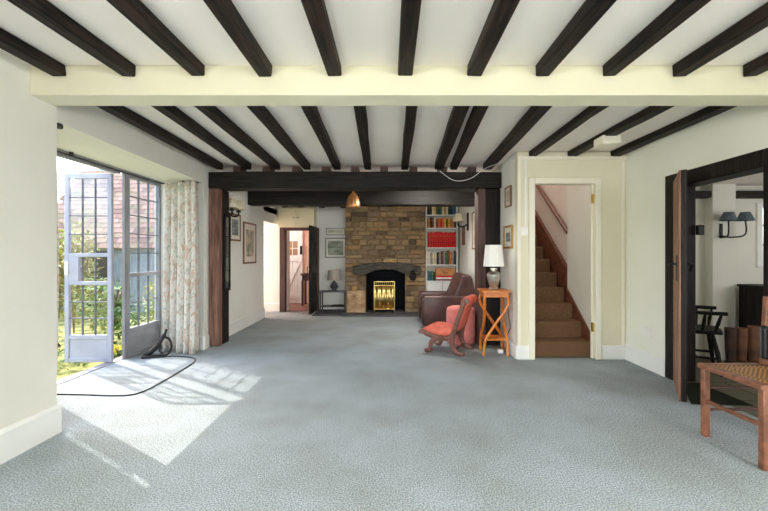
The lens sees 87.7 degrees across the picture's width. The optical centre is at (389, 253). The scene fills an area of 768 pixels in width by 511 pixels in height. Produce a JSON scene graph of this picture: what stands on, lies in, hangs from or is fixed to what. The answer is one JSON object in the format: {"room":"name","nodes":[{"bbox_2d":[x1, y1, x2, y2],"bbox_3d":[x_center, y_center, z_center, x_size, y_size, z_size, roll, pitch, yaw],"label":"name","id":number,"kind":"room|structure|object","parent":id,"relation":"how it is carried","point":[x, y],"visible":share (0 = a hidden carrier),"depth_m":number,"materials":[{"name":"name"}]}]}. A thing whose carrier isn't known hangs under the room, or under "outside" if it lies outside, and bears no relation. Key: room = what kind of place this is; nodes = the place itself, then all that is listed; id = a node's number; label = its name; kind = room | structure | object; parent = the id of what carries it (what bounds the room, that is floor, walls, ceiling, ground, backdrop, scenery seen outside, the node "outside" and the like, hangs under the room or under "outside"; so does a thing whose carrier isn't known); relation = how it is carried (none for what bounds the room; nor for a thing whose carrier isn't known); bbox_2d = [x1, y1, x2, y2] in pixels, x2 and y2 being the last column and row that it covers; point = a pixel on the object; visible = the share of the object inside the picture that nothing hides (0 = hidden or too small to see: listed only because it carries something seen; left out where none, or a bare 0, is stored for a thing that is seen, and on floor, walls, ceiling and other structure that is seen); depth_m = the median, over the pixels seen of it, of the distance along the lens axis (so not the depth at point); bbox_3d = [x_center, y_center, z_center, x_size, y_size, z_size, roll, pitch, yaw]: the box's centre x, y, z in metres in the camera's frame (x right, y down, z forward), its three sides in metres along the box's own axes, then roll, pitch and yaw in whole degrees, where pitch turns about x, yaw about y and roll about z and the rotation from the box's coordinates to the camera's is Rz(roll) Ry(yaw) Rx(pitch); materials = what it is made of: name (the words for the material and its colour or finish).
{"room":"living room","nodes":[
{"label":"living room","id":0,"kind":"room"},
{"bbox_2d":[0,50,56,428],"bbox_3d":[-2.583,0.013,-1.200,0.835,2.295,7.600,0,0,0],"label":"wall","id":1,"kind":"structure","parent":0,"point":[28,123],"depth_m":2.37,"materials":[{"name":"beige paint"}]},
{"bbox_2d":[0,403,61,464],"bbox_3d":[-2.154,1.067,-1.200,0.022,0.185,7.622,0,0,0],"label":"baseboard","id":2,"kind":"structure","parent":1,"relation":"attached to","point":[23,435],"depth_m":2.38,"materials":[{"name":"white paint"}]},
{"bbox_2d":[57,179,58,358],"bbox_3d":[-2.460,0.155,2.573,0.590,2.000,0.028,0,0,-10],"label":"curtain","id":3,"kind":"object","parent":1,"relation":"hanging from","point":[57,179],"visible":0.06,"depth_m":2.62,"materials":[{"name":"fabric"}]},
{"bbox_2d":[57,148,198,384],"bbox_3d":[-2.659,0.142,3.780,0.763,2.156,2.640,0,0,0],"label":"window","id":4,"kind":"structure","parent":1,"relation":"in","point":[141,338],"depth_m":4.56,"materials":[{"name":"grey paint"}]},
{"bbox_2d":[64,173,113,361],"bbox_3d":[-3.204,0.147,4.276,0.500,2.005,0.093,0,0,0],"label":"door","id":5,"kind":"structure","parent":4,"relation":"attached to","point":[95,347],"depth_m":4.24,"materials":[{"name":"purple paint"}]},
{"bbox_2d":[163,181,198,354],"bbox_3d":[-2.473,0.155,4.745,0.522,2.000,0.206,0,0,19],"label":"curtain","id":6,"kind":"object","parent":4,"relation":"hanging from","point":[181,223],"visible":0.98,"depth_m":4.69,"materials":[{"name":"fabric"}]},
{"bbox_2d":[57,106,203,182],"bbox_3d":[-2.583,-0.998,3.770,0.835,0.275,2.660,0,0,0],"label":"wall","id":7,"kind":"structure","parent":0,"point":[91,132],"depth_m":3.50,"materials":[{"name":"beige paint"}]},
{"bbox_2d":[155,163,276,344],"bbox_3d":[-2.630,0.013,6.480,0.740,2.295,3.240,0,0,0],"label":"wall","id":8,"kind":"structure","parent":0,"point":[246,294],"depth_m":5.91,"materials":[{"name":"white paint"}]},
{"bbox_2d":[229,212,240,240],"bbox_3d":[-2.277,-0.390,5.880,0.022,0.400,0.400,0,0,0],"label":"framed picture","id":9,"kind":"object","parent":8,"relation":"attached to","point":[235,221],"visible":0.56,"depth_m":5.89,"materials":[{"name":"paint"}]},
{"bbox_2d":[229,198,244,216],"bbox_3d":[-2.180,-0.620,5.580,0.218,0.280,0.415,0,0,0],"label":"wall light","id":10,"kind":"object","parent":8,"relation":"attached to","point":[234,204],"visible":0.7,"depth_m":5.47,"materials":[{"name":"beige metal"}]},
{"bbox_2d":[229,308,264,335],"bbox_3d":[-2.279,1.065,6.285,0.018,0.190,1.948,0,0,0],"label":"baseboard","id":11,"kind":"structure","parent":8,"relation":"attached to","point":[236,325],"depth_m":6.29,"materials":[{"name":"white paint"}]},
{"bbox_2d":[243,221,255,263],"bbox_3d":[-2.278,-0.175,6.500,0.022,0.660,0.580,0,0,0],"label":"framed picture","id":12,"kind":"object","parent":8,"relation":"attached to","point":[249,229],"visible":1,"depth_m":6.48},
{"bbox_2d":[246,229,253,256],"bbox_3d":[-2.276,-0.175,6.500,0.002,0.430,0.350,0,0,0],"label":"artwork","id":13,"kind":"object","parent":12,"relation":"attached to","point":[249,232],"depth_m":6.50},
{"bbox_2d":[303,231,308,302],"bbox_3d":[-2.150,0.060,8.850,2.500,2.200,1.300,0,0,0],"label":"wall","id":14,"kind":"structure","parent":0,"point":[305,233],"depth_m":9.40,"materials":[{"name":"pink paint"}]},
{"bbox_2d":[290,231,302,302],"bbox_3d":[-2.282,0.300,9.355,0.476,1.700,0.070,0,0,0],"label":"door","id":15,"kind":"structure","parent":14,"relation":"in","point":[296,237],"depth_m":9.36,"materials":[{"name":"white paint"}]},
{"bbox_2d":[264,206,458,310],"bbox_3d":[-0.510,0.013,8.200,4.180,2.295,0.200,0,0,0],"label":"wall","id":16,"kind":"structure","parent":0,"point":[327,217],"depth_m":8.20,"materials":[{"name":"white paint"}]},
{"bbox_2d":[278,207,315,227],"bbox_3d":[-1.860,-0.730,7.996,0.720,0.400,0.204,0,0,0],"label":"upper cabinet","id":17,"kind":"object","parent":16,"relation":"attached to","point":[287,216],"visible":0.91,"depth_m":7.92,"materials":[{"name":"beige paint"}]},
{"bbox_2d":[280,227,318,311],"bbox_3d":[-1.825,0.315,8.080,0.750,1.690,0.240,0,0,0],"label":"door frame","id":18,"kind":"structure","parent":16,"relation":"attached to","point":[283,230],"depth_m":7.96,"materials":[{"name":"red wood"}]},
{"bbox_2d":[307,225,317,314],"bbox_3d":[-1.510,0.300,7.788,0.102,1.680,0.535,0,0,2],"label":"door","id":19,"kind":"structure","parent":16,"relation":"in","point":[313,238],"depth_m":7.67,"materials":[{"name":"black wood"}]},
{"bbox_2d":[325,238,344,257],"bbox_3d":[-1.115,-0.125,8.189,0.420,0.400,0.022,0,0,0],"label":"framed picture","id":20,"kind":"object","parent":16,"relation":"attached to","point":[334,247],"visible":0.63,"depth_m":8.19,"materials":[{"name":"paint"}]},
{"bbox_2d":[328,241,342,254],"bbox_3d":[-1.115,-0.125,8.187,0.320,0.300,0.002,0,0,0],"label":"artwork","id":21,"kind":"object","parent":20,"relation":"attached to","point":[334,247],"depth_m":8.19,"materials":[{"name":"paper"}]},
{"bbox_2d":[0,303,767,510],"bbox_3d":[0.925,1.176,2.600,9.350,0.088,15.200,0,0,0],"label":"floor","id":22,"kind":"structure","parent":0,"point":[298,410],"depth_m":2.57,"materials":[{"name":"grey carpet"}]},
{"bbox_2d":[57,356,195,395],"bbox_3d":[-2.452,1.154,3.891,0.797,0.010,1.273,0,0,0],"label":"cable","id":23,"kind":"object","parent":22,"relation":"on","point":[168,356],"visible":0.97,"depth_m":3.33,"materials":[{"name":"black rubber"}]},
{"bbox_2d":[141,329,172,358],"bbox_3d":[-2.624,1.010,4.511,0.302,0.308,0.102,0,0,-25],"label":"cable reel","id":24,"kind":"object","parent":22,"relation":"on","point":[149,354],"visible":1,"depth_m":4.51,"materials":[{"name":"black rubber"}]},
{"bbox_2d":[209,188,228,345],"bbox_3d":[-2.210,0.168,5.175,0.132,1.985,0.310,0,0,0],"label":"post","id":25,"kind":"object","parent":22,"relation":"on","point":[218,198],"visible":0.98,"depth_m":5.02,"materials":[{"name":"brown wood"}]},
{"bbox_2d":[224,214,230,290],"bbox_3d":[-2.130,-0.020,5.235,0.020,1.000,0.180,0,0,0],"label":"mirror","id":26,"kind":"object","parent":25,"relation":"attached to","point":[227,218],"visible":1,"depth_m":5.24,"materials":[{"name":"black glass"}]},
{"bbox_2d":[226,217,228,287],"bbox_3d":[-2.135,-0.020,5.235,0.010,0.920,0.140,0,0,0],"label":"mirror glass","id":27,"kind":"object","parent":26,"relation":"attached to","point":[227,218],"depth_m":5.24,"materials":[{"name":"black"}]},
{"bbox_2d":[300,273,308,305],"bbox_3d":[-1.720,0.800,9.120,0.560,0.720,0.400,0,0,0],"label":"table","id":28,"kind":"object","parent":22,"relation":"on","point":[305,276],"visible":0.41,"depth_m":8.95,"materials":[{"name":"red wood"}]},
{"bbox_2d":[319,290,345,311],"bbox_3d":[-1.130,0.932,7.980,0.510,0.400,0.280,0,0,0],"label":"table","id":29,"kind":"object","parent":22,"relation":"on","point":[322,291],"visible":0.73,"depth_m":7.86,"materials":[{"name":"black wood"}]},
{"bbox_2d":[327,270,340,290],"bbox_3d":[-1.110,0.524,7.950,0.270,0.415,0.270,0,0,0],"label":"table lamp","id":30,"kind":"object","parent":29,"relation":"on","point":[333,275],"visible":1,"depth_m":7.87,"materials":[{"name":"grey fabric"}]},
{"bbox_2d":[342,206,425,316],"bbox_3d":[-0.090,0.030,7.795,1.580,2.260,0.790,0,0,0],"label":"fireplace","id":31,"kind":"object","parent":22,"relation":"on","point":[382,243],"visible":0.83,"depth_m":7.85,"materials":[{"name":"stone"}]},
{"bbox_2d":[374,281,394,312],"bbox_3d":[-0.110,0.832,7.790,0.410,0.600,0.150,0,0,0],"label":"fire screen","id":32,"kind":"object","parent":31,"relation":"on","point":[384,295],"visible":1,"depth_m":7.79,"materials":[{"name":"gold metal"}]},
{"bbox_2d":[426,207,457,290],"bbox_3d":[1.025,0.090,8.051,0.630,2.140,0.278,0,0,0],"label":"bookcase","id":33,"kind":"object","parent":22,"relation":"on","point":[435,285],"visible":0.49,"depth_m":7.93,"materials":[{"name":"white paint"}]},
{"bbox_2d":[436,279,450,280],"bbox_3d":[1.110,0.514,8.034,0.380,0.032,0.173,0,0,0],"label":"book","id":34,"kind":"object","parent":33,"relation":"on","point":[436,279],"visible":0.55,"depth_m":7.95,"materials":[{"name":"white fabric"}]},
{"bbox_2d":[435,277,451,278],"bbox_3d":[1.110,0.481,8.034,0.380,0.032,0.173,0,0,0],"label":"book","id":35,"kind":"object","parent":34,"relation":"on","point":[436,277],"visible":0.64,"depth_m":7.95,"materials":[{"name":"white paper"}]},
{"bbox_3d":[1.110,0.449,8.034,0.380,0.032,0.173,0,0,0],"label":"book","id":36,"kind":"object","parent":35,"relation":"on","visible":0},
{"bbox_2d":[435,268,454,275],"bbox_3d":[1.100,0.356,8.011,0.380,0.150,0.187,0,0,0],"label":"storage box","id":37,"kind":"object","parent":36,"relation":"on","point":[438,271],"visible":0.93,"depth_m":7.94,"materials":[{"name":"red wood"}]},
{"bbox_2d":[418,273,474,326],"bbox_3d":[0.930,0.743,6.620,0.870,0.835,0.850,0,0,0],"label":"leather armchair","id":38,"kind":"object","parent":22,"relation":"on","point":[432,305],"visible":0.62,"depth_m":6.22,"materials":[{"name":"brown leather"}]},
{"bbox_2d":[419,294,477,355],"bbox_3d":[0.706,0.827,4.804,0.621,0.680,0.438,0,0,26],"label":"chair","id":39,"kind":"object","parent":22,"relation":"on","point":[440,332],"visible":1,"depth_m":4.67,"materials":[{"name":"fabric"}]},
{"bbox_2d":[446,305,474,345],"bbox_3d":[0.920,0.920,5.210,0.372,0.480,0.372,0,0,0],"label":"pouffe","id":40,"kind":"object","parent":22,"relation":"on","point":[451,312],"visible":0.48,"depth_m":5.07,"materials":[{"name":"fabric"}]},
{"bbox_2d":[475,189,499,345],"bbox_3d":[1.256,0.168,5.140,0.292,1.985,0.220,0,0,0],"label":"post","id":41,"kind":"object","parent":22,"relation":"on","point":[487,201],"visible":0.8,"depth_m":5.08,"materials":[{"name":"black wood"}]},
{"bbox_2d":[208,167,500,191],"bbox_3d":[-0.443,-0.964,5.157,3.685,0.291,0.286,0,0,0],"label":"cross beam","id":42,"kind":"structure","parent":41,"relation":"on","point":[326,179],"depth_m":5.02,"materials":[{"name":"black wood"}]},
{"bbox_2d":[477,288,510,355],"bbox_3d":[1.215,0.789,4.690,0.330,0.748,0.330,0,0,3],"label":"side table","id":43,"kind":"object","parent":22,"relation":"on","point":[502,293],"visible":0.99,"depth_m":4.57,"materials":[{"name":"brown wood"}]},
{"bbox_2d":[483,245,503,289],"bbox_3d":[1.215,0.155,4.690,0.240,0.520,0.240,0,0,0],"label":"table lamp","id":44,"kind":"object","parent":43,"relation":"on","point":[493,255],"visible":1,"depth_m":4.62,"materials":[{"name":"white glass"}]},
{"bbox_2d":[535,185,589,356],"bbox_3d":[1.960,-0.433,6.018,0.720,3.187,3.095,0,0,0],"label":"staircase","id":45,"kind":"structure","parent":22,"relation":"on","point":[561,330],"depth_m":4.94,"materials":[{"name":"brown carpet"}]},
{"bbox_2d":[696,305,727,376],"bbox_3d":[3.040,0.843,4.026,0.468,0.631,0.561,0,0,30],"label":"chair","id":46,"kind":"object","parent":22,"relation":"on","point":[710,331],"visible":0.41,"depth_m":3.82,"materials":[{"name":"black wood"}]},
{"bbox_2d":[687,383,752,405],"bbox_3d":[2.541,1.154,3.305,0.438,0.012,0.529,0,0,0],"label":"door mat","id":47,"kind":"object","parent":22,"relation":"on","point":[693,389],"visible":0.76,"depth_m":3.20,"materials":[{"name":"grey carpet"}]},
{"bbox_2d":[723,327,739,362],"bbox_3d":[3.390,0.946,3.900,0.102,0.420,0.300,0,0,0],"label":"boot","id":48,"kind":"object","parent":22,"relation":"on","point":[730,333],"visible":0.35,"depth_m":3.95,"materials":[{"name":"leather"}]},
{"bbox_2d":[697,296,767,470],"bbox_3d":[2.200,0.715,2.350,0.450,0.890,0.450,0,0,0],"label":"cane chair","id":49,"kind":"object","parent":22,"relation":"on","point":[753,375],"visible":1,"depth_m":2.45,"materials":[{"name":"brown wood"}]},
{"bbox_2d":[735,327,750,362],"bbox_3d":[3.505,0.946,3.910,0.102,0.420,0.300,0,0,0],"label":"boot","id":50,"kind":"object","parent":22,"relation":"on","point":[742,334],"visible":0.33,"depth_m":3.95,"materials":[{"name":"brown leather"}]},
{"bbox_2d":[737,284,762,359],"bbox_3d":[4.140,0.743,4.180,0.760,0.835,0.320,0,0,0],"label":"base cabinet","id":51,"kind":"object","parent":22,"relation":"on","point":[750,295],"visible":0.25,"depth_m":4.20,"materials":[{"name":"brown wood"}]},
{"bbox_2d":[747,325,760,363],"bbox_3d":[3.620,0.936,3.900,0.102,0.440,0.300,0,0,0],"label":"boot","id":52,"kind":"object","parent":22,"relation":"on","point":[753,330],"visible":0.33,"depth_m":3.95,"materials":[{"name":"brown leather"}]},
{"bbox_2d":[0,0,767,171],"bbox_3d":[-0.525,-1.185,1.650,6.550,0.100,13.300,0,0,0],"label":"ceiling","id":53,"kind":"structure","parent":0,"point":[365,32],"depth_m":2.21,"materials":[{"name":"paint"}]},
{"bbox_2d":[0,27,65,75],"bbox_3d":[-1.985,-1.099,-1.288,0.091,0.073,7.384,0,0,0],"label":"joist","id":54,"kind":"object","parent":53,"relation":"attached to","point":[9,43],"visible":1,"depth_m":2.18,"materials":[{"name":"black wood"}]},
{"bbox_2d":[7,0,135,76],"bbox_3d":[-1.570,-1.098,-1.288,0.091,0.074,7.384,0,0,0],"label":"joist","id":55,"kind":"object","parent":53,"relation":"attached to","point":[45,12],"visible":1,"depth_m":1.96,"materials":[{"name":"black wood"}]},
{"bbox_2d":[107,0,204,75],"bbox_3d":[-1.155,-1.098,-1.288,0.091,0.074,7.384,0,0,0],"label":"joist","id":56,"kind":"object","parent":53,"relation":"attached to","point":[136,12],"visible":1,"depth_m":1.96,"materials":[{"name":"black wood"}]},
{"bbox_2d":[97,106,222,169],"bbox_3d":[-2.095,-1.094,3.803,0.090,0.082,2.438,0,0,-2],"label":"joist","id":57,"kind":"object","parent":53,"relation":"attached to","point":[123,113],"visible":0.75,"depth_m":3.57,"materials":[{"name":"black wood"}]},
{"bbox_2d":[152,106,251,169],"bbox_3d":[-1.720,-1.095,3.803,0.089,0.080,2.442,0,0,-3],"label":"joist","id":58,"kind":"object","parent":53,"relation":"attached to","point":[174,113],"visible":0.74,"depth_m":3.56,"materials":[{"name":"black wood"}]},
{"bbox_2d":[194,106,279,169],"bbox_3d":[-1.391,-1.094,3.803,0.090,0.081,2.438,0,0,-1],"label":"joist","id":59,"kind":"object","parent":53,"relation":"attached to","point":[217,116],"visible":0.74,"depth_m":3.56,"materials":[{"name":"black wood"}]},
{"bbox_2d":[203,0,271,76],"bbox_3d":[-0.750,-1.098,-1.288,0.091,0.074,7.384,0,0,0],"label":"joist","id":60,"kind":"object","parent":53,"relation":"attached to","point":[225,12],"visible":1,"depth_m":1.96,"materials":[{"name":"black wood"}]},
{"bbox_2d":[247,106,310,169],"bbox_3d":[-1.012,-1.094,3.803,0.088,0.083,2.437,0,0,-1],"label":"joist","id":61,"kind":"object","parent":53,"relation":"attached to","point":[262,113],"visible":0.74,"depth_m":3.55,"materials":[{"name":"black wood"}]},
{"bbox_2d":[301,106,340,169],"bbox_3d":[-0.625,-1.093,3.803,0.091,0.083,2.438,0,0,-2],"label":"joist","id":62,"kind":"object","parent":53,"relation":"attached to","point":[312,113],"visible":0.74,"depth_m":3.54,"materials":[{"name":"black wood"}]},
{"bbox_2d":[301,0,341,75],"bbox_3d":[-0.335,-1.098,-1.288,0.089,0.073,7.384,0,0,0],"label":"joist","id":63,"kind":"object","parent":53,"relation":"attached to","point":[315,10],"visible":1,"depth_m":1.95,"materials":[{"name":"black wood"}]},
{"bbox_2d":[346,192,360,207],"bbox_3d":[-0.560,-0.922,6.120,0.220,0.425,0.220,0,0,0],"label":"pendant lamp","id":64,"kind":"object","parent":53,"relation":"hanging from","point":[353,201],"visible":0.88,"depth_m":6.05,"materials":[{"name":"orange metal"}]},
{"bbox_2d":[354,106,370,169],"bbox_3d":[-0.245,-1.093,3.803,0.090,0.083,2.438,0,0,-2],"label":"joist","id":65,"kind":"object","parent":53,"relation":"attached to","point":[360,111],"visible":0.74,"depth_m":3.52,"materials":[{"name":"black wood"}]},
{"bbox_2d":[30,66,767,105],"bbox_3d":[0.220,-1.045,2.494,4.770,0.180,0.181,0,0,0],"label":"beam","id":66,"kind":"structure","parent":53,"relation":"attached to","point":[81,85],"depth_m":2.40,"materials":[{"name":"beige paint"}]},
{"bbox_2d":[401,106,416,169],"bbox_3d":[0.170,-1.094,3.803,0.091,0.083,2.436,0,0,1],"label":"joist","id":67,"kind":"object","parent":53,"relation":"attached to","point":[410,114],"visible":0.75,"depth_m":3.54,"materials":[{"name":"black wood"}]},
{"bbox_2d":[398,0,421,75],"bbox_3d":[0.092,-1.099,-1.288,0.091,0.072,7.384,0,0,0],"label":"joist","id":68,"kind":"object","parent":53,"relation":"attached to","point":[410,9],"visible":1,"depth_m":1.96,"materials":[{"name":"black wood"}]},
{"bbox_2d":[435,106,469,169],"bbox_3d":[0.562,-1.095,3.803,0.111,0.081,2.441,0,0,2],"label":"joist","id":69,"kind":"object","parent":53,"relation":"attached to","point":[458,113],"visible":0.74,"depth_m":3.54,"materials":[{"name":"black wood"}]},
{"bbox_2d":[450,106,488,169],"bbox_3d":[0.725,-1.095,3.802,0.090,0.081,2.444,0,0,3],"label":"joist","id":70,"kind":"object","parent":53,"relation":"attached to","point":[477,113],"visible":0.74,"depth_m":3.51,"materials":[{"name":"black wood"}]},
{"bbox_2d":[467,0,519,75],"bbox_3d":[0.505,-1.099,-1.288,0.090,0.072,7.384,0,0,0],"label":"joist","id":71,"kind":"object","parent":53,"relation":"attached to","point":[501,12],"visible":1,"depth_m":1.95,"materials":[{"name":"black wood"}]},
{"bbox_2d":[483,106,551,169],"bbox_3d":[1.164,-1.095,3.803,0.109,0.081,2.442,0,0,3],"label":"joist","id":72,"kind":"object","parent":53,"relation":"attached to","point":[534,114],"visible":0.7,"depth_m":3.54,"materials":[{"name":"black wood"}]},
{"bbox_2d":[529,106,608,155],"bbox_3d":[1.568,-1.105,3.502,0.089,0.060,1.835,0,0,1],"label":"joist","id":73,"kind":"object","parent":53,"relation":"attached to","point":[590,111],"visible":0.7,"depth_m":3.50,"materials":[{"name":"black wood"}]},
{"bbox_2d":[535,0,616,75],"bbox_3d":[0.915,-1.098,-1.288,0.091,0.073,7.384,0,0,0],"label":"joist","id":74,"kind":"object","parent":53,"relation":"attached to","point":[590,12],"visible":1,"depth_m":1.96,"materials":[{"name":"black wood"}]},
{"bbox_2d":[568,106,673,155],"bbox_3d":[2.025,-1.105,3.502,0.111,0.060,1.836,0,0,-1],"label":"joist","id":75,"kind":"object","parent":53,"relation":"attached to","point":[649,112],"visible":0.63,"depth_m":3.40,"materials":[{"name":"black wood"}]},
{"bbox_2d":[594,135,620,147],"bbox_3d":[2.030,-1.050,3.740,0.170,0.079,0.170,0,0,0],"label":"ceiling box","id":76,"kind":"object","parent":75,"relation":"attached to","point":[604,141],"visible":1,"depth_m":3.68,"materials":[{"name":"beige paint"}]},
{"bbox_2d":[603,0,710,75],"bbox_3d":[1.315,-1.099,-1.288,0.090,0.073,7.384,0,0,0],"label":"joist","id":77,"kind":"object","parent":53,"relation":"attached to","point":[679,11],"visible":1,"depth_m":1.96,"materials":[{"name":"black wood"}]},
{"bbox_2d":[610,106,736,155],"bbox_3d":[2.488,-1.105,3.502,0.114,0.060,1.834,0,0,0],"label":"joist","id":78,"kind":"object","parent":53,"relation":"attached to","point":[707,112],"visible":0.78,"depth_m":3.46,"materials":[{"name":"black wood"}]},
{"bbox_2d":[672,2,767,76],"bbox_3d":[1.734,-1.098,-1.288,0.089,0.073,7.384,0,0,0],"label":"joist","id":79,"kind":"object","parent":53,"relation":"attached to","point":[756,21],"visible":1,"depth_m":2.04,"materials":[{"name":"black wood"}]},
{"bbox_2d":[743,52,767,76],"bbox_3d":[2.160,-1.098,-1.288,0.089,0.073,7.384,0,0,0],"label":"joist","id":80,"kind":"object","parent":53,"relation":"attached to","point":[759,65],"visible":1,"depth_m":2.32,"materials":[{"name":"black wood"}]},
{"bbox_2d":[459,153,514,344],"bbox_3d":[1.492,0.013,6.350,0.175,2.295,3.700,0,0,0],"label":"wall","id":81,"kind":"structure","parent":0,"point":[507,169],"depth_m":4.91,"materials":[{"name":"white paint"}]},
{"bbox_2d":[248,191,474,206],"bbox_3d":[-0.440,-0.907,6.507,3.680,0.258,0.227,0,0,0],"label":"cross beam","id":82,"kind":"structure","parent":81,"relation":"attached to","point":[255,198],"depth_m":6.40,"materials":[{"name":"black wood"}]},
{"bbox_2d":[503,225,512,248],"bbox_3d":[1.394,-0.200,4.720,0.022,0.270,0.320,0,0,0],"label":"framed picture","id":83,"kind":"object","parent":81,"relation":"attached to","point":[507,230],"visible":1,"depth_m":4.71,"materials":[{"name":"paint"}]},
{"bbox_2d":[504,336,528,358],"bbox_3d":[1.460,1.085,4.705,0.147,0.150,0.607,0,0,0],"label":"baseboard","id":84,"kind":"object","parent":81,"relation":"attached to","point":[518,352],"visible":0.79,"depth_m":4.41,"materials":[{"name":"white paint"}]},
{"bbox_2d":[535,185,566,262],"bbox_3d":[2.390,-0.840,6.250,0.120,4.000,3.500,0,0,0],"label":"wall","id":85,"kind":"structure","parent":0,"point":[557,194],"depth_m":5.63,"materials":[{"name":"paint"}]},
{"bbox_2d":[515,151,625,344],"bbox_3d":[2.005,0.013,4.460,1.200,2.295,0.080,0,0,0],"label":"wall","id":86,"kind":"structure","parent":0,"point":[609,171],"depth_m":4.42,"materials":[{"name":"beige paint"}]},
{"bbox_2d":[517,159,520,345],"bbox_3d":[1.423,-0.015,4.410,0.035,2.050,0.020,0,0,0],"label":"trim","id":87,"kind":"structure","parent":86,"relation":"attached to","point":[518,160],"depth_m":4.40,"materials":[{"name":"beige paint"}]},
{"bbox_2d":[528,178,601,359],"bbox_3d":[1.927,0.160,4.450,0.795,2.000,0.120,0,0,0],"label":"door frame","id":88,"kind":"structure","parent":86,"relation":"attached to","point":[595,184],"depth_m":4.39,"materials":[{"name":"beige paint"}]},
{"bbox_2d":[517,156,626,159],"bbox_3d":[2.005,-1.058,4.410,1.200,0.035,0.020,0,0,0],"label":"trim","id":89,"kind":"structure","parent":86,"relation":"attached to","point":[518,157],"depth_m":4.40,"materials":[{"name":"beige paint"}]},
{"bbox_2d":[602,345,624,358],"bbox_3d":[2.475,1.085,4.411,0.278,0.150,0.018,0,0,0],"label":"baseboard","id":90,"kind":"structure","parent":86,"relation":"attached to","point":[608,351],"depth_m":4.40,"materials":[{"name":"white paint"}]},
{"bbox_2d":[621,159,624,345],"bbox_3d":[2.567,-0.015,4.410,0.025,2.050,0.020,0,0,0],"label":"trim","id":91,"kind":"structure","parent":86,"relation":"attached to","point":[622,160],"depth_m":4.40,"materials":[{"name":"beige paint"}]},
{"bbox_2d":[567,185,589,329],"bbox_3d":[2.315,0.100,4.810,0.090,2.120,0.620,0,0,0],"label":"wall","id":92,"kind":"structure","parent":0,"point":[578,196],"depth_m":4.79,"materials":[{"name":"beige paint"}]},
{"bbox_2d":[626,106,767,357],"bbox_3d":[2.678,0.013,-0.250,0.145,2.295,9.500,0,0,0],"label":"wall","id":93,"kind":"structure","parent":0,"point":[739,130],"depth_m":3.91,"materials":[{"name":"beige paint"}]},
{"bbox_2d":[625,344,664,376],"bbox_3d":[2.596,1.075,4.100,0.018,0.170,0.658,0,0,0],"label":"baseboard","id":94,"kind":"structure","parent":93,"relation":"attached to","point":[654,363],"depth_m":4.05,"materials":[{"name":"white paint"}]},
{"bbox_2d":[667,169,692,401],"bbox_3d":[2.404,0.245,3.339,0.166,1.790,0.593,0,0,32],"label":"door","id":95,"kind":"structure","parent":93,"relation":"in","point":[679,263],"depth_m":3.10,"materials":[{"name":"brown wood"}]},
{"bbox_2d":[665,148,767,381],"bbox_3d":[2.703,0.215,3.212,0.235,1.890,1.105,0,0,0],"label":"door frame","id":96,"kind":"structure","parent":93,"relation":"attached to","point":[755,162],"depth_m":3.62,"materials":[{"name":"black wood"}]},
{"bbox_2d":[705,184,735,359],"bbox_3d":[3.635,0.200,4.405,0.250,1.920,0.110,0,0,0],"label":"wall","id":97,"kind":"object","parent":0,"point":[720,253],"visible":0.64,"depth_m":4.35,"materials":[{"name":"beige paint"}]},
{"bbox_2d":[719,212,754,237],"bbox_3d":[3.685,-0.307,4.260,0.340,0.275,0.180,0,0,0],"label":"wall light","id":98,"kind":"object","parent":97,"relation":"attached to","point":[726,216],"visible":1,"depth_m":4.24,"materials":[{"name":"black metal"}]},
{"bbox_2d":[696,186,762,355],"bbox_3d":[4.175,0.200,4.510,2.850,1.920,0.100,0,0,0],"label":"wall","id":99,"kind":"structure","parent":0,"point":[747,272],"depth_m":4.46,"materials":[{"name":"beige paint"}]},
{"bbox_2d":[736,191,762,198],"bbox_3d":[4.633,-0.652,4.410,1.735,0.075,0.100,0,0,0],"label":"beam","id":100,"kind":"structure","parent":99,"relation":"attached to","point":[739,194],"depth_m":4.36,"materials":[{"name":"black wood"}]},
{"bbox_2d":[756,203,762,267],"bbox_3d":[4.420,-0.210,4.480,0.680,0.720,0.080,0,0,0],"label":"window","id":101,"kind":"structure","parent":99,"relation":"in","point":[759,206],"depth_m":4.44,"materials":[{"name":"white paint"}]},
{"bbox_2d":[703,172,762,185],"bbox_3d":[4.175,-0.800,2.980,2.850,0.080,3.160,0,0,0],"label":"ceiling","id":102,"kind":"structure","parent":0,"point":[755,179],"depth_m":4.19,"materials":[{"name":"paint"}]},
{"label":"outside","id":103,"kind":"structure","parent":0,"visible":0},
{"bbox_2d":[57,312,154,379],"bbox_3d":[-16.520,1.265,14.000,26.960,0.070,52.000,0,0,0],"label":"ground","id":104,"kind":"structure","parent":103,"point":[73,369],"depth_m":5.89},
{"bbox_2d":[58,220,99,318],"bbox_3d":[-6.252,0.304,7.613,1.336,1.963,1.047,0,0,0],"label":"shrub","id":105,"kind":"object","parent":104,"relation":"on","point":[62,240],"visible":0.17,"depth_m":7.71,"materials":[{"name":"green plant"}]},
{"bbox_2d":[59,223,114,332],"bbox_3d":[-4.845,0.393,6.151,0.921,1.748,1.095,0,0,0],"label":"shrub","id":106,"kind":"object","parent":104,"relation":"on","point":[77,288],"visible":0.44,"depth_m":6.15,"materials":[{"name":"green plant"}]},
{"bbox_2d":[58,169,154,311],"bbox_3d":[-5.798,-0.445,10.000,3.703,3.350,3.420,0,0,0],"label":"neighbouring house","id":107,"kind":"structure","parent":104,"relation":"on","point":[76,190],"depth_m":8.70,"materials":[{"name":"brick"}]},
{"bbox_2d":[72,272,149,344],"bbox_3d":[-3.771,0.763,5.352,0.873,1.024,0.856,0,0,0],"label":"shrub","id":108,"kind":"object","parent":104,"relation":"on","point":[117,305],"visible":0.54,"depth_m":5.30,"materials":[{"name":"green plant"}]},
{"bbox_2d":[141,278,154,321],"bbox_3d":[-3.706,0.640,6.490,0.604,1.181,0.426,0,0,-24],"label":"shrub","id":109,"kind":"object","parent":104,"relation":"on","point":[153,284],"visible":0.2,"depth_m":6.41,"materials":[{"name":"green plant"}]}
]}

